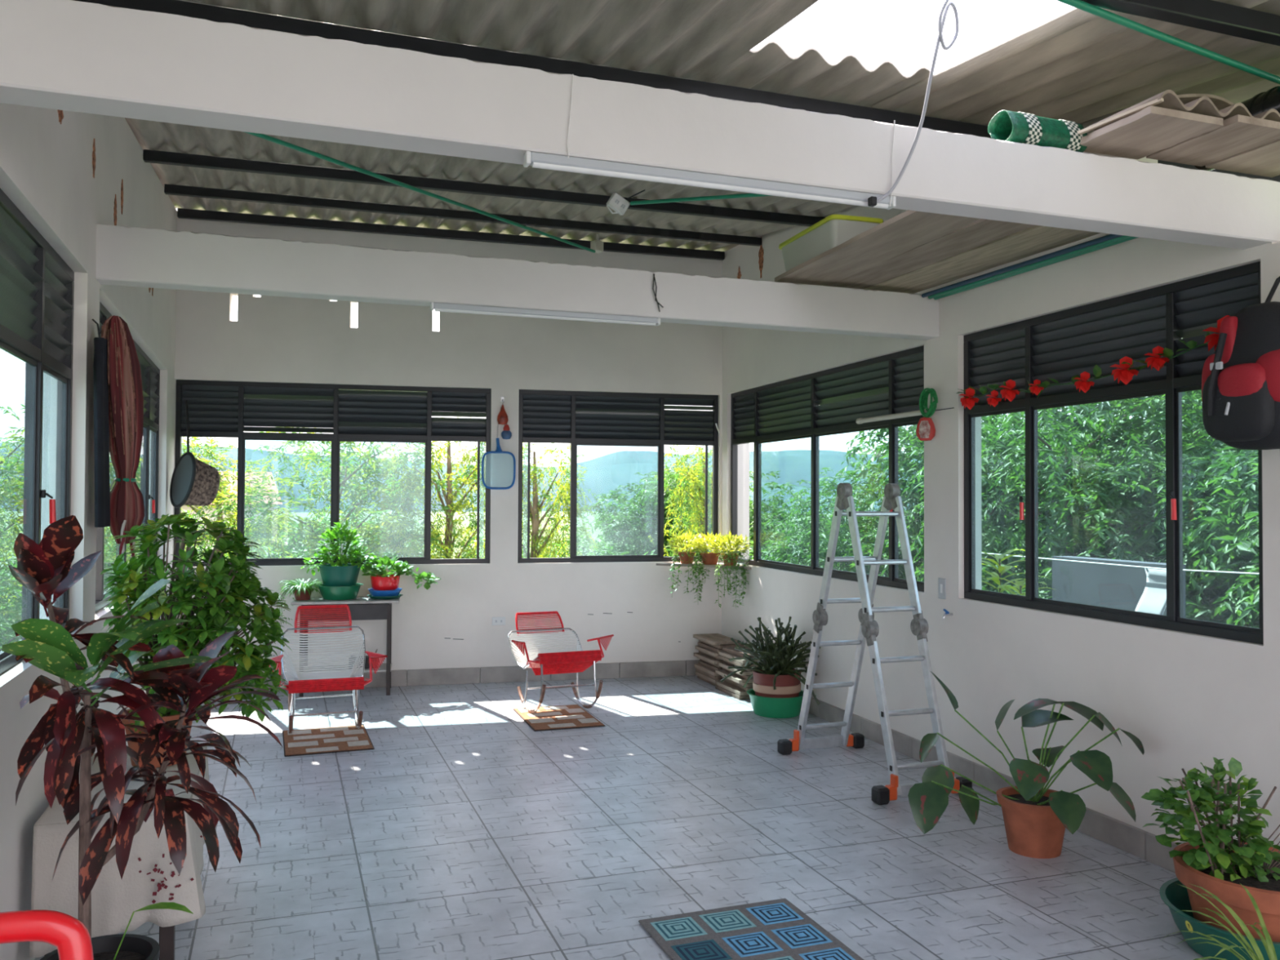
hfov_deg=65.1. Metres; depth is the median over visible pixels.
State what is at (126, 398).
hammock
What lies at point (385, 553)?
thicket
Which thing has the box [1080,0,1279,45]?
trim
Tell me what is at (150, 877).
tablecloth
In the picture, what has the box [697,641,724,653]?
wooden board
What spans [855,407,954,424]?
rod
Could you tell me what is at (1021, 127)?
rolled mat
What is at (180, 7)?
metal beam
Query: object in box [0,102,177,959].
wall
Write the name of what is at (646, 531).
leafy tree
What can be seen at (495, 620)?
wall socket
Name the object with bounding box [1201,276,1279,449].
backpack
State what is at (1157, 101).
wooden lath
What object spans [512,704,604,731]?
floor mat
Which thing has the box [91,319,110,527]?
jacket
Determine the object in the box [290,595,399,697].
school desk
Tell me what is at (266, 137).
conduit pipe
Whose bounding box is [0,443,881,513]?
hill
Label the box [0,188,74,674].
window
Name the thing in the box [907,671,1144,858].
plant
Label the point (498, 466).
net
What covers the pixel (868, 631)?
ladder
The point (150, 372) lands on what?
window
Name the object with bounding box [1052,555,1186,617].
wall
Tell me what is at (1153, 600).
railing
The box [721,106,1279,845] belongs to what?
wall
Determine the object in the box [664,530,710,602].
flower pot
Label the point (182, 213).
beam
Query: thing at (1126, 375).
flower garland
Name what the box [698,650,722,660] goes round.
wooden board
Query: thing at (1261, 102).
drum
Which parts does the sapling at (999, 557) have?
stem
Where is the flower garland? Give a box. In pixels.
[956,315,1230,409]
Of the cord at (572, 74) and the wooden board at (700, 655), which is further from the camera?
the wooden board at (700, 655)
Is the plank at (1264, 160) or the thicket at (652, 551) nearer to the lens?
the plank at (1264, 160)
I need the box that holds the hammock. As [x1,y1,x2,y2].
[101,315,144,543]
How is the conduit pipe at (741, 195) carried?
attached to the ceiling
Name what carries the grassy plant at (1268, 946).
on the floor
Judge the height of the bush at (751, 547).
4.742 m
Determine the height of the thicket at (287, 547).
4.864 m
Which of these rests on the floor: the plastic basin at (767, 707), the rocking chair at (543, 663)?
the plastic basin at (767, 707)
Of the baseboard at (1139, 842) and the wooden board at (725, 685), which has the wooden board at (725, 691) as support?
the wooden board at (725, 685)
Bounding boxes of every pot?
[293,587,312,599]
[317,563,361,585]
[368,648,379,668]
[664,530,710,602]
[688,531,730,577]
[705,531,752,608]
[752,668,801,697]
[1173,840,1279,942]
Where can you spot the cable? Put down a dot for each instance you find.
(940, 24)
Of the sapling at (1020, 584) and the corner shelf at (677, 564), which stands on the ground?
the sapling at (1020, 584)
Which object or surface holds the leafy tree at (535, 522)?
on the ground
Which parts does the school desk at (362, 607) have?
leg, leg, leg, leg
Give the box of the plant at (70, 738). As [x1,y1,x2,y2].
[2,515,282,959]
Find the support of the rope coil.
hanging from the wall at (1190, 700)
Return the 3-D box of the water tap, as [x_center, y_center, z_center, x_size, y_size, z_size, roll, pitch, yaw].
[1.763,0.767,5.755,0.067,0.055,0.049,1,-1,-18]
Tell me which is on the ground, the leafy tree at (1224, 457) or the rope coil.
the leafy tree at (1224, 457)
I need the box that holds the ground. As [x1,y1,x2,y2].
[0,511,1053,644]
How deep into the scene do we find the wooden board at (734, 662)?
8.02 m
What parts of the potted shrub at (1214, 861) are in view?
stem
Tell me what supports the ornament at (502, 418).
hanging from the wall hook
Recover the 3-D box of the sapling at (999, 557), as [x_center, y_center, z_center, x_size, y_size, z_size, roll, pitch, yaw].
[2.279,2.670,6.339,0.416,4.460,0.416,1,-1,-20]
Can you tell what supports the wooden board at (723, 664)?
on the wooden board at (745, 677)
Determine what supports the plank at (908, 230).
on the beam at (73, 55)
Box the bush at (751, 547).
[749,520,1016,577]
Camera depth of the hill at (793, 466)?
508.47 m
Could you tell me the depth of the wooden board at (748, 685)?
7.88 m
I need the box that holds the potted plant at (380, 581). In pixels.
[355,554,440,590]
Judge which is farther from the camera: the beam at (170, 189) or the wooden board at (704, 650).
the wooden board at (704, 650)
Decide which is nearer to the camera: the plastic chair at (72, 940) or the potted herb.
the plastic chair at (72, 940)
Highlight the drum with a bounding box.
[1194,85,1279,170]
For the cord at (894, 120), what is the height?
0.281 m
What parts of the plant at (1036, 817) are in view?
stem, pot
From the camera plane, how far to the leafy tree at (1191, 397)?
9.10 m
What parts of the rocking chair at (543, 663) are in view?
leg, armrest, leg, seat frame, leg, leg, armrest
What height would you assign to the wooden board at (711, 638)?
0.032 m
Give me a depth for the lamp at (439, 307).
5.12 m
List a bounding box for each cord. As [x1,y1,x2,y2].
[566,74,573,158]
[888,120,895,206]
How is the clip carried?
attached to the cable
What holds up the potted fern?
on the school desk at (362, 607)
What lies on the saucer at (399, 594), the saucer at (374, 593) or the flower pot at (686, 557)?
the saucer at (374, 593)
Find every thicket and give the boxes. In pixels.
[0,509,305,648]
[0,561,115,651]
[248,493,484,559]
[283,543,389,558]
[455,529,630,558]
[635,547,676,556]
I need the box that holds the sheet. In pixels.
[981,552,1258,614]
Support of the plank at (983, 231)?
on the beam at (73, 55)
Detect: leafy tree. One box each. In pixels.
[0,403,199,592]
[0,426,24,651]
[109,431,331,559]
[201,426,448,559]
[365,411,532,559]
[479,442,601,558]
[586,464,751,556]
[640,462,804,559]
[648,444,712,556]
[751,464,984,581]
[760,414,1136,593]
[853,337,1257,619]
[866,390,1259,626]
[1064,391,1259,628]
[1149,449,1259,627]
[1183,390,1259,626]
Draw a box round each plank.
[774,209,981,285]
[826,218,1034,288]
[863,225,1100,293]
[1080,106,1222,159]
[1146,114,1279,166]
[1205,138,1279,177]
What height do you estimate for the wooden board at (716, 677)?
0.032 m
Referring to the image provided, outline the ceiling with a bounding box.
[124,0,1279,251]
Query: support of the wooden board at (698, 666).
on the wooden board at (716, 677)
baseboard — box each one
[213,659,700,692]
[808,697,1178,873]
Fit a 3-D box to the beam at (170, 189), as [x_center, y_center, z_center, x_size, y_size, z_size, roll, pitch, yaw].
[-1.165,-2.002,7.657,4.508,0.090,0.050,1,-1,-16]
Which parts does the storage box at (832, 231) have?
lid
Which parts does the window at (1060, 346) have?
louvre panel, sash, handle, louvre panel, sash, handle, louvre panel, sash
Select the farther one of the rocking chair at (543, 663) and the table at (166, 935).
the rocking chair at (543, 663)
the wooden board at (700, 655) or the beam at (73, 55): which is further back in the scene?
the wooden board at (700, 655)
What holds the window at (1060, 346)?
in the wall at (1190, 700)
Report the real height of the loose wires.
0.201 m
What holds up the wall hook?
attached to the wall at (447, 624)
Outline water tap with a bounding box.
[942,608,953,618]
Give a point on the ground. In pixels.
(300, 514)
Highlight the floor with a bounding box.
[34,675,1208,959]
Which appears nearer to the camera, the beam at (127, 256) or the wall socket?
the beam at (127, 256)
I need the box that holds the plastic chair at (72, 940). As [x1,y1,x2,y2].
[0,910,93,959]
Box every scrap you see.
[1087,89,1279,130]
[1177,93,1234,110]
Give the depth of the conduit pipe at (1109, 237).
5.00 m
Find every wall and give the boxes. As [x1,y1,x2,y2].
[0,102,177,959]
[172,217,749,685]
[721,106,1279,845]
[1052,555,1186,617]
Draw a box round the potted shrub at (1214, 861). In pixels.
[1141,757,1279,942]
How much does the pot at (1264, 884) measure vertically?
0.288 m
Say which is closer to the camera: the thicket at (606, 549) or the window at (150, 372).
the window at (150, 372)
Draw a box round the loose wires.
[652,273,663,311]
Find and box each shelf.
[656,562,751,569]
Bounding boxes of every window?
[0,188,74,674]
[95,302,159,612]
[173,379,491,566]
[517,389,718,563]
[730,345,924,591]
[963,261,1263,644]
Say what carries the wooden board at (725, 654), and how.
on the wooden board at (734, 662)
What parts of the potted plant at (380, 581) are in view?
pot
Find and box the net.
[481,408,515,489]
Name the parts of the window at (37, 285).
sash, louvre panel, handle, sash, louvre panel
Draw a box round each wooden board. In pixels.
[693,633,738,644]
[693,652,724,664]
[694,663,720,675]
[695,645,718,656]
[695,667,722,679]
[695,671,724,683]
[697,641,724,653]
[697,660,722,671]
[697,675,716,685]
[698,640,744,648]
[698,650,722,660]
[699,658,722,667]
[715,669,753,684]
[715,684,750,699]
[716,681,748,695]
[718,651,760,663]
[718,654,758,666]
[718,662,752,675]
[721,675,752,687]
[722,646,754,657]
[722,667,753,679]
[722,677,752,691]
[724,660,752,671]
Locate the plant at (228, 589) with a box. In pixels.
[99,511,292,767]
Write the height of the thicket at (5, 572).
4.742 m
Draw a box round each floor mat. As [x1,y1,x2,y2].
[282,724,374,756]
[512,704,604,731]
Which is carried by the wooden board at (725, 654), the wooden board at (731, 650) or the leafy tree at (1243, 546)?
the wooden board at (731, 650)
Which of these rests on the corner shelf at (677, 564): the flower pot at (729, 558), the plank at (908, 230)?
the flower pot at (729, 558)
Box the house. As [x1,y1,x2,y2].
[134,471,282,556]
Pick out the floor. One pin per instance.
(468, 831)
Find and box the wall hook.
[500,396,504,404]
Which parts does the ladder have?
rail, rail, rail, rail, rail, rail, rail, rail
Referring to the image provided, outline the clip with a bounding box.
[867,195,876,206]
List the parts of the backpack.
panel, panel, pocket panel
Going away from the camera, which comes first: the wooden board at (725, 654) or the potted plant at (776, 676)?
the potted plant at (776, 676)
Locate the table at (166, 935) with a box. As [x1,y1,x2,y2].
[44,924,175,959]
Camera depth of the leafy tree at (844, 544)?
11.98 m
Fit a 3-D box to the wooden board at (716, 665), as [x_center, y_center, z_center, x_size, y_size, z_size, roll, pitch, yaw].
[0.699,1.559,8.616,0.228,0.032,0.450,1,-1,-18]
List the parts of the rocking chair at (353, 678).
armrest, leg, leg, seat frame, leg, leg, armrest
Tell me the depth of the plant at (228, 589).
3.91 m
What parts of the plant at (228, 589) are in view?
pot, stem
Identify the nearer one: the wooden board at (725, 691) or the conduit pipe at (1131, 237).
the conduit pipe at (1131, 237)
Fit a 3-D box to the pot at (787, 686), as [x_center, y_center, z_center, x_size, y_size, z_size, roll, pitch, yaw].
[1.004,1.552,7.359,0.356,0.300,0.356,1,-1,-20]
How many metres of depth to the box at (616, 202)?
5.88 m
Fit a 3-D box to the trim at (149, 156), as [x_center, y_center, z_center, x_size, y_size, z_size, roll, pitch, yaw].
[-0.813,-1.901,6.634,4.486,0.089,0.050,1,-1,-17]
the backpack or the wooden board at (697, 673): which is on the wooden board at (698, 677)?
the wooden board at (697, 673)
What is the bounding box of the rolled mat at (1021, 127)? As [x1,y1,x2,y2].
[987,110,1087,152]
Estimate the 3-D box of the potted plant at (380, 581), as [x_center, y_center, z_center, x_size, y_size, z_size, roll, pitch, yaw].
[-1.969,0.770,8.148,0.689,0.343,0.366,1,-1,-20]
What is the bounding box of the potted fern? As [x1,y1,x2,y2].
[275,578,325,625]
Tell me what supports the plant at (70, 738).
on the floor
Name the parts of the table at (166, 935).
leg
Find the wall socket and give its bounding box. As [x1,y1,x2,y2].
[492,617,505,625]
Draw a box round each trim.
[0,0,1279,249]
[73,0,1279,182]
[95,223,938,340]
[143,149,825,226]
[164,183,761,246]
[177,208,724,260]
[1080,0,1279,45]
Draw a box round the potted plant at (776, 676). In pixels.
[720,616,820,704]
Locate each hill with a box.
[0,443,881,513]
[565,449,1103,511]
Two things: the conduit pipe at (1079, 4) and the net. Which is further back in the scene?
the net
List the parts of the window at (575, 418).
sash, louvre panel, sash, louvre panel, louvre panel, sash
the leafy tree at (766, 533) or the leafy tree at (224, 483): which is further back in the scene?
the leafy tree at (766, 533)
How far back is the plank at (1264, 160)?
3.74 m
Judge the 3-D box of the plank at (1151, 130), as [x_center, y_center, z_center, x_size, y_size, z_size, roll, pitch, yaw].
[1.756,-1.203,3.492,0.323,0.024,0.360,1,-1,-20]
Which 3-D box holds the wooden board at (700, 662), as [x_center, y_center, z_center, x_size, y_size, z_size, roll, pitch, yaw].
[0.695,1.591,8.613,0.244,0.032,0.455,1,-1,-18]
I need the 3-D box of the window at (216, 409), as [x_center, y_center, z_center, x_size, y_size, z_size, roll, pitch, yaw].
[-2.517,-0.046,8.370,2.517,1.503,0.059,0,-1,-13]
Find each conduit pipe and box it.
[242,131,595,253]
[630,193,770,204]
[921,234,1124,297]
[928,235,1131,298]
[933,236,1137,299]
[1057,0,1279,84]
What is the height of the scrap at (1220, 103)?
0.097 m
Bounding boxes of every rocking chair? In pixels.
[267,604,387,733]
[507,610,613,713]
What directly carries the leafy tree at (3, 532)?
on the ground
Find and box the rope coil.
[919,387,937,417]
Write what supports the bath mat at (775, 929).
on the floor
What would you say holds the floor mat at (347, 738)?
on the floor
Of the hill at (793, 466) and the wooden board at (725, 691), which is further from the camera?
the hill at (793, 466)
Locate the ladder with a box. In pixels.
[777,482,972,804]
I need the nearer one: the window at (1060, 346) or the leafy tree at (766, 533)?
the window at (1060, 346)
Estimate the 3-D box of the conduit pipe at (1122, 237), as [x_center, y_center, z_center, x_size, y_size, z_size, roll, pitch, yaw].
[2.002,-1.079,4.920,0.025,0.033,1.970,1,-1,-18]
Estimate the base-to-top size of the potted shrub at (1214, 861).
0.652 m
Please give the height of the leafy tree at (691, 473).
5.635 m
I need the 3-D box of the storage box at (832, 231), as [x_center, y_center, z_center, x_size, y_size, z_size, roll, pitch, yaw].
[1.021,-1.250,5.429,0.310,0.190,0.670,1,-1,-17]
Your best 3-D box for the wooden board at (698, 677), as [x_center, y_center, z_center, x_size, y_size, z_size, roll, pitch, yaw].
[0.691,1.720,8.620,0.241,0.032,0.472,1,-1,-18]
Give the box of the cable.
[876,0,959,203]
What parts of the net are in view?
net frame, handle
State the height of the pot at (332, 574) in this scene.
0.155 m
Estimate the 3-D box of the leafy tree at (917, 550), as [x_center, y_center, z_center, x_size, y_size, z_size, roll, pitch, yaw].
[3.758,1.919,11.416,4.624,6.180,5.200,1,-1,-20]
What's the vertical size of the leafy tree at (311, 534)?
5.950 m
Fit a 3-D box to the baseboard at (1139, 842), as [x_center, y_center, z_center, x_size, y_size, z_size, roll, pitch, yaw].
[1.572,1.638,6.391,0.022,0.120,5.407,1,-1,-18]
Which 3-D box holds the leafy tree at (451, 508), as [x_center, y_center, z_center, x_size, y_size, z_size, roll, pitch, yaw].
[-2.337,2.062,12.329,2.004,5.870,1.395,1,-1,-20]
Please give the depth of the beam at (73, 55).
2.89 m
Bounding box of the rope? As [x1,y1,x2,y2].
[119,520,135,559]
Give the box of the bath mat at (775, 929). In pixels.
[638,897,863,959]
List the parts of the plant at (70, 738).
pot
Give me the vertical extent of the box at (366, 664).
0.090 m
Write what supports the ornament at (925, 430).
hanging from the rod
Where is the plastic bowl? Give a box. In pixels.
[315,582,363,599]
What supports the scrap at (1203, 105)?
on the plank at (1151, 130)
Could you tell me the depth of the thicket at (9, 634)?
9.38 m
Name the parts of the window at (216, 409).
louvre panel, sash, louvre panel, sash, louvre panel, louvre panel, sash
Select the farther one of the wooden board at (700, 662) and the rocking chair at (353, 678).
the wooden board at (700, 662)
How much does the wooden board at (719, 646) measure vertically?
0.032 m
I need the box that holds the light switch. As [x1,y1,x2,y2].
[937,577,946,599]
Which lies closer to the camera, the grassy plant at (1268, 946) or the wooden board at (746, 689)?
the grassy plant at (1268, 946)
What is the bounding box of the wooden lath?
[1077,97,1164,134]
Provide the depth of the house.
53.89 m
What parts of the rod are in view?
rod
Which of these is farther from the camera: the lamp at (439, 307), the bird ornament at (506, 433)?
the bird ornament at (506, 433)
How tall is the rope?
0.528 m
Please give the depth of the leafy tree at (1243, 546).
9.12 m
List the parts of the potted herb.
stem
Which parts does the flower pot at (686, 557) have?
pot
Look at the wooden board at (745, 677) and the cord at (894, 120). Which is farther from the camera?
the wooden board at (745, 677)
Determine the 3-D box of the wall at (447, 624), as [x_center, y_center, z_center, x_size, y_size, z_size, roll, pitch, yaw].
[-1.470,-0.116,8.613,5.033,4.085,0.132,0,-1,-13]
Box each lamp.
[430,302,660,325]
[523,151,895,209]
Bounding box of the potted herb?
[300,519,377,586]
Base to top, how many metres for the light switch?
0.120 m
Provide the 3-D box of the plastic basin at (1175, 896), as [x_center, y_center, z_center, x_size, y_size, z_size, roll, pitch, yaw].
[2.169,1.571,3.506,0.628,0.150,0.628,1,-1,-20]
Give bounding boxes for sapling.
[981,548,1025,594]
[986,575,1053,595]
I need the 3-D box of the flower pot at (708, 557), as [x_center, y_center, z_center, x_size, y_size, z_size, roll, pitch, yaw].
[0.598,0.648,8.754,0.406,0.400,0.362,1,-1,-20]
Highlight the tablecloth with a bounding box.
[29,746,208,957]
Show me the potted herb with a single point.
(340, 573)
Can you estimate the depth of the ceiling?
4.21 m
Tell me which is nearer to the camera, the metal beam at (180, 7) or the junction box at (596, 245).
the metal beam at (180, 7)
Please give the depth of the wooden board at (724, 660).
8.12 m
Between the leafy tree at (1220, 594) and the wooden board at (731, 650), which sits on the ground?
the leafy tree at (1220, 594)
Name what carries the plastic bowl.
on the school desk at (362, 607)
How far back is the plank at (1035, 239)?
5.12 m
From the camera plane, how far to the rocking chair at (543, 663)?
7.45 m
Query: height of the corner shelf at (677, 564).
0.020 m
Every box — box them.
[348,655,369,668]
[590,234,603,253]
[606,189,644,215]
[778,214,883,271]
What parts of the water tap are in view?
spout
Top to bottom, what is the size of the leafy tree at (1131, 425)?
7.633 m
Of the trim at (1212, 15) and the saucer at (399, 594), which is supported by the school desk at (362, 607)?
the saucer at (399, 594)
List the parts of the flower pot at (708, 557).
pot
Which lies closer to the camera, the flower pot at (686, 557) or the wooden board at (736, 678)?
the wooden board at (736, 678)
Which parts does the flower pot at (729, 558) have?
pot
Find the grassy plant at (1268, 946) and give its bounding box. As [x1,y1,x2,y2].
[1164,882,1277,959]
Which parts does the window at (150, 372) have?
louvre panel, louvre panel, sash, sash, louvre panel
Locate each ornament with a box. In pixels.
[497,404,508,424]
[501,424,511,439]
[915,417,935,440]
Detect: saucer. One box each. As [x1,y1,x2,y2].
[367,593,403,599]
[368,587,402,596]
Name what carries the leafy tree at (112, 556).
on the ground
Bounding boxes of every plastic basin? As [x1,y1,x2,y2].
[746,688,804,718]
[1159,877,1279,959]
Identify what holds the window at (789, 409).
in the wall at (1190, 700)
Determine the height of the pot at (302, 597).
0.090 m
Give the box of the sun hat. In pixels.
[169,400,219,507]
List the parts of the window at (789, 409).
louvre panel, sash, sash, louvre panel, louvre panel, sash, sash, louvre panel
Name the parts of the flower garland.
flower, flower, flower, flower, flower, flower, flower, flower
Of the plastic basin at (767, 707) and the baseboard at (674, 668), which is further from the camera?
the baseboard at (674, 668)
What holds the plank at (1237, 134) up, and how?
on the beam at (73, 55)

